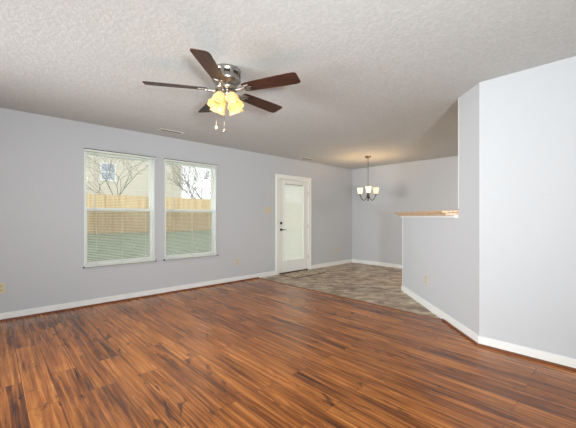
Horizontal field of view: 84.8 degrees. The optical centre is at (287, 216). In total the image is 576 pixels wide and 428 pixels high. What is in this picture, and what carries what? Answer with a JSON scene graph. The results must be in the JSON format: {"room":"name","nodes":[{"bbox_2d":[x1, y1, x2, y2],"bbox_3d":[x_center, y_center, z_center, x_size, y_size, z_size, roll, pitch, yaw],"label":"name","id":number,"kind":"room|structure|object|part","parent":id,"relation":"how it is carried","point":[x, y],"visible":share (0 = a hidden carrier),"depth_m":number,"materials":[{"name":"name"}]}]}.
{"room":"empty living room","nodes":[
{"label":"empty living room","id":0,"kind":"room"},
{"bbox_2d":[0,108,351,312],"bbox_3d":[-1.720,-0.030,5.192,9.530,2.440,0.150,0,0,-43],"label":"wall","id":1,"kind":"structure","parent":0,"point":[42,156],"depth_m":4.42,"materials":[{"name":"grey paint"}]},
{"bbox_2d":[0,283,4,292],"bbox_3d":[-3.281,0.815,3.607,0.072,0.116,0.009,0,0,-43],"label":"wall outlet","id":2,"kind":"object","parent":1,"relation":"attached to","point":[2,285],"visible":1,"depth_m":3.62,"materials":[{"name":"beige plastic"}]},
{"bbox_2d":[84,151,154,265],"bbox_3d":[-2.412,-0.120,4.538,0.915,1.550,0.150,0,0,-43],"label":"window","id":3,"kind":"structure","parent":1,"relation":"attached to","point":[151,209],"depth_m":4.62,"materials":[{"name":"white plastic"}]},
{"bbox_3d":[-2.434,-0.479,4.561,0.883,0.799,0.035,0,0,-43],"label":"sash","id":4,"kind":"part","parent":3,"relation":"part of","materials":[{"name":"clear glass"}]},
{"bbox_3d":[-2.408,0.257,4.533,0.883,0.764,0.038,0,0,-43],"label":"sash","id":5,"kind":"part","parent":3,"relation":"part of","materials":[{"name":"glass"}]},
{"bbox_2d":[83,148,155,268],"bbox_3d":[-2.345,-0.115,4.466,0.943,1.583,0.044,0,0,-43],"label":"window blind","id":6,"kind":"object","parent":1,"relation":"attached to","point":[85,149],"visible":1,"depth_m":4.42,"materials":[{"name":"white vinyl"}]},
{"bbox_3d":[-2.583,-0.108,4.249,0.002,1.535,0.028,0,0,-43],"label":"ladder cord","id":7,"kind":"part","parent":6,"relation":"part of","materials":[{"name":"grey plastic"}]},
{"bbox_3d":[-2.349,0.658,4.471,0.925,0.014,0.026,0,0,-43],"label":"rail","id":8,"kind":"part","parent":6,"relation":"part of","materials":[{"name":"white plastic"}]},
{"bbox_2d":[0,271,275,319],"bbox_3d":[-2.636,1.146,4.214,6.555,0.088,0.014,0,0,-43],"label":"baseboard","id":9,"kind":"structure","parent":1,"relation":"attached to","point":[6,315],"depth_m":4.46,"materials":[{"name":"white paint"}]},
{"bbox_2d":[164,161,215,258],"bbox_3d":[-1.638,-0.120,5.269,0.915,1.550,0.150,0,0,-43],"label":"window","id":10,"kind":"structure","parent":1,"relation":"attached to","point":[213,211],"depth_m":5.48,"materials":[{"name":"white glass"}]},
{"bbox_3d":[-1.660,-0.479,5.293,0.883,0.799,0.035,0,0,-43],"label":"sash","id":11,"kind":"part","parent":10,"relation":"part of","materials":[{"name":"clear glass"}]},
{"bbox_3d":[-1.634,0.257,5.265,0.883,0.764,0.038,0,0,-43],"label":"sash","id":12,"kind":"part","parent":10,"relation":"part of","materials":[{"name":"glass"}]},
{"bbox_2d":[164,158,217,260],"bbox_3d":[-1.571,-0.115,5.197,0.943,1.583,0.044,0,0,-43],"label":"window blind","id":13,"kind":"object","parent":1,"relation":"attached to","point":[165,159],"visible":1,"depth_m":5.15,"materials":[{"name":"white vinyl"}]},
{"bbox_3d":[-1.575,0.658,5.201,0.925,0.014,0.026,0,0,-43],"label":"rail","id":14,"kind":"part","parent":13,"relation":"part of","materials":[{"name":"white plastic"}]},
{"bbox_2d":[275,174,310,274],"bbox_3d":[0.100,0.152,6.869,1.070,2.075,0.210,0,0,-43],"label":"door","id":15,"kind":"structure","parent":1,"relation":"attached to","point":[284,184],"depth_m":6.83,"materials":[{"name":"white paint"}]},
{"bbox_3d":[0.139,0.105,6.843,0.644,1.686,0.010,0,0,-43],"label":"glass frame","id":16,"kind":"part","parent":15,"relation":"part of","materials":[{"name":"white glass"}]},
{"bbox_2d":[285,185,302,259],"bbox_3d":[0.120,0.108,6.863,0.580,1.616,0.001,0,0,-43],"label":"blind","id":17,"kind":"object","parent":15,"relation":"attached to","point":[295,214],"depth_m":6.88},
{"bbox_2d":[0,0,575,168],"bbox_3d":[0.934,-1.325,2.382,9.230,0.150,7.580,0,0,-43],"label":"ceiling","id":18,"kind":"structure","parent":0,"point":[384,81],"depth_m":2.52,"materials":[{"name":"paint"}]},
{"bbox_2d":[158,128,183,134],"bbox_3d":[-1.705,-1.246,4.601,0.360,0.007,0.110,0,0,-43],"label":"ceiling vent","id":19,"kind":"object","parent":18,"relation":"in","point":[159,129],"visible":1,"depth_m":4.59,"materials":[{"name":"white metal"}]},
{"bbox_2d":[142,48,300,132],"bbox_3d":[-0.512,-0.978,2.723,1.249,0.544,1.270,0,0,-43],"label":"ceiling fan","id":20,"kind":"object","parent":18,"relation":"hanging from","point":[226,78],"visible":1,"depth_m":2.59,"materials":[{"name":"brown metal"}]},
{"bbox_3d":[-0.924,-1.078,2.594,0.491,0.006,0.140,0,12,-13],"label":"blade","id":21,"kind":"part","parent":20,"relation":"part of","materials":[{"name":"brown wood"}]},
{"bbox_3d":[-0.738,-1.078,3.039,0.140,0.006,0.491,-14,7,-31],"label":"blade","id":22,"kind":"part","parent":20,"relation":"part of","materials":[{"name":"brown wood"}]},
{"bbox_3d":[-0.558,-1.078,2.280,0.140,0.006,0.491,12,1,5],"label":"blade","id":23,"kind":"part","parent":20,"relation":"part of","materials":[{"name":"brown wood"}]},
{"bbox_3d":[-0.589,-0.964,2.604,0.154,0.167,0.139,0,0,-43],"label":"lamp shade","id":24,"kind":"part","parent":20,"relation":"part of","materials":[{"name":"yellow glass"}]},
{"bbox_3d":[-0.610,-0.964,2.753,0.139,0.167,0.154,0,0,-43],"label":"lamp shade","id":25,"kind":"part","parent":20,"relation":"part of","materials":[{"name":"yellow glass"}]},
{"bbox_3d":[-0.440,-0.964,2.625,0.139,0.167,0.154,0,0,-43],"label":"lamp shade","id":26,"kind":"part","parent":20,"relation":"part of","materials":[{"name":"yellow glass"}]},
{"bbox_3d":[-0.461,-0.964,2.774,0.154,0.167,0.139,0,0,-43],"label":"lamp shade","id":27,"kind":"part","parent":20,"relation":"part of","materials":[{"name":"yellow glass"}]},
{"bbox_3d":[-0.257,-1.078,3.000,0.140,0.006,0.491,-16,-10,40],"label":"blade","id":28,"kind":"part","parent":20,"relation":"part of","materials":[{"name":"brown wood"}]},
{"bbox_3d":[-0.146,-1.078,2.531,0.491,0.006,0.140,0,-12,23],"label":"blade","id":29,"kind":"part","parent":20,"relation":"part of","materials":[{"name":"brown wood"}]},
{"bbox_2d":[357,156,378,200],"bbox_3d":[1.628,-0.785,6.530,0.455,0.930,0.426,0,0,-43],"label":"chandelier","id":30,"kind":"object","parent":18,"relation":"hanging from","point":[368,188],"visible":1,"depth_m":6.50,"materials":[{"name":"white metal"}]},
{"bbox_3d":[1.512,-0.543,6.620,0.136,0.133,0.136,0,0,-43],"label":"lamp shade","id":31,"kind":"part","parent":30,"relation":"part of","materials":[{"name":"beige glass"}]},
{"bbox_3d":[1.611,-0.543,6.315,0.136,0.133,0.136,0,0,-43],"label":"lamp shade","id":32,"kind":"part","parent":30,"relation":"part of","materials":[{"name":"beige glass"}]},
{"bbox_3d":[1.825,-0.543,6.554,0.136,0.133,0.136,0,0,-43],"label":"lamp shade","id":33,"kind":"part","parent":30,"relation":"part of","materials":[{"name":"beige glass"}]},
{"bbox_2d":[0,262,575,427],"bbox_3d":[0.934,1.250,2.382,9.230,0.120,7.580,0,0,-43],"label":"floor","id":34,"kind":"structure","parent":0,"point":[253,353],"depth_m":2.51,"materials":[{"name":"brown wood"}]},
{"bbox_2d":[0,277,258,321],"bbox_3d":[-2.792,1.180,4.055,6.110,0.020,0.030,0,0,-43],"label":"trim","id":35,"kind":"structure","parent":34,"relation":"on","point":[25,316],"depth_m":4.37,"materials":[{"name":"brown laminate"}]},
{"bbox_2d":[281,270,324,277],"bbox_3d":[0.322,1.184,6.577,0.890,0.012,0.430,0,0,-43],"label":"doormat","id":36,"kind":"object","parent":34,"relation":"on","point":[308,272],"visible":1,"depth_m":6.49,"materials":[{"name":"brown fabric"}]},
{"bbox_2d":[260,278,441,319],"bbox_3d":[0.607,1.188,4.899,0.022,0.005,3.412,0,0,-43],"label":"trim","id":37,"kind":"structure","parent":34,"relation":"on","point":[260,278],"depth_m":4.43,"materials":[{"name":"brown laminate"}]},
{"bbox_2d":[352,156,457,264],"bbox_3d":[3.829,-0.030,6.148,0.150,2.440,6.080,0,0,-43],"label":"wall","id":38,"kind":"structure","parent":0,"point":[430,184],"depth_m":7.47,"materials":[{"name":"grey paint"}]},
{"bbox_2d":[311,259,401,268],"bbox_3d":[3.191,1.146,5.545,1.605,0.088,6.080,0,0,-43],"label":"baseboard","id":39,"kind":"structure","parent":38,"relation":"attached to","point":[348,260],"depth_m":7.71,"materials":[{"name":"white paint"}]},
{"bbox_2d":[403,83,478,334],"bbox_3d":[1.876,-0.030,4.017,0.120,2.440,2.178,0,0,2],"label":"wall","id":40,"kind":"structure","parent":0,"point":[468,210],"depth_m":3.31,"materials":[{"name":"grey paint"}]},
{"bbox_2d":[402,218,402,284],"bbox_3d":[1.858,0.550,5.103,0.015,1.100,0.015,0,0,2],"label":"trim","id":41,"kind":"structure","parent":40,"relation":"attached to","point":[402,218],"depth_m":5.10,"materials":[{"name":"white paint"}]},
{"bbox_2d":[394,210,457,217],"bbox_3d":[1.927,-0.033,4.260,0.435,0.082,1.890,0,0,2],"label":"countertop","id":42,"kind":"structure","parent":40,"relation":"on","point":[439,213],"depth_m":3.83,"materials":[{"name":"brown wood"}]},
{"bbox_3d":[1.807,-0.005,4.221,0.029,0.026,1.800,0,0,2],"label":"cove trim","id":43,"kind":"part","parent":42,"relation":"part of","materials":[{"name":"white paint"}]},
{"bbox_2d":[458,98,458,207],"bbox_3d":[1.798,-0.670,3.314,0.015,1.160,0.015,0,0,2],"label":"trim","id":44,"kind":"structure","parent":40,"relation":"attached to","point":[458,98],"depth_m":3.31,"materials":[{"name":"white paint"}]},
{"bbox_2d":[479,56,575,358],"bbox_3d":[3.061,-0.030,1.660,0.120,2.440,3.610,0,0,-43],"label":"wall","id":45,"kind":"structure","parent":0,"point":[527,118],"depth_m":2.65,"materials":[{"name":"grey paint"}]},
{"bbox_2d":[401,285,575,367],"bbox_3d":[2.594,1.146,2.498,1.138,0.088,5.390,0,0,-25],"label":"baseboard","id":46,"kind":"structure","parent":45,"relation":"attached to","point":[567,361],"depth_m":2.83,"materials":[{"name":"white paint"}]},
{"bbox_2d":[442,318,575,371],"bbox_3d":[2.835,1.180,1.840,0.472,0.020,4.162,0,0,-36],"label":"trim","id":47,"kind":"structure","parent":45,"relation":"attached to","point":[444,320],"depth_m":2.73,"materials":[{"name":"brown laminate"}]},
{"label":"outside","id":48,"kind":"structure","parent":0,"visible":0},
{"bbox_2d":[87,228,301,261],"bbox_3d":[-16.879,1.480,28.791,65.000,1.420,54.960,0,0,-43],"label":"ground","id":49,"kind":"structure","parent":48,"point":[140,235],"depth_m":11.85,"materials":[{"name":"green plant"}]},
{"bbox_2d":[86,156,147,194],"bbox_3d":[-9.080,-1.936,16.230,6.187,5.621,4.054,0,0,-40],"label":"bare tree","id":50,"kind":"object","parent":49,"relation":"on","point":[131,166],"visible":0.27,"depth_m":16.27,"materials":[{"name":"grey plant"}]},
{"bbox_2d":[86,154,182,229],"bbox_3d":[-17.152,-3.630,19.563,18.730,8.800,8.800,0,0,-43],"label":"house","id":51,"kind":"structure","parent":49,"relation":"on","point":[139,188],"depth_m":20.36,"materials":[{"name":"beige"}]},
{"bbox_3d":[-11.219,-2.800,19.668,0.720,0.960,0.022,0,0,-43],"label":"pane","id":52,"kind":"part","parent":51,"relation":"part of","materials":[{"name":"clear glass"}]},
{"bbox_2d":[165,165,210,198],"bbox_3d":[-5.199,-1.910,20.330,5.950,5.569,4.719,0,0,-20],"label":"bare tree","id":53,"kind":"object","parent":49,"relation":"on","point":[195,173],"visible":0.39,"depth_m":19.44,"materials":[{"name":"grey plant"}]},
{"bbox_2d":[86,194,301,233],"bbox_3d":[-6.316,-0.146,16.972,26.126,1.832,0.150,0,0,-43],"label":"wooden fence","id":54,"kind":"object","parent":49,"relation":"on","point":[194,220],"visible":0.19,"depth_m":15.81,"materials":[{"name":"beige wood"}]}
]}

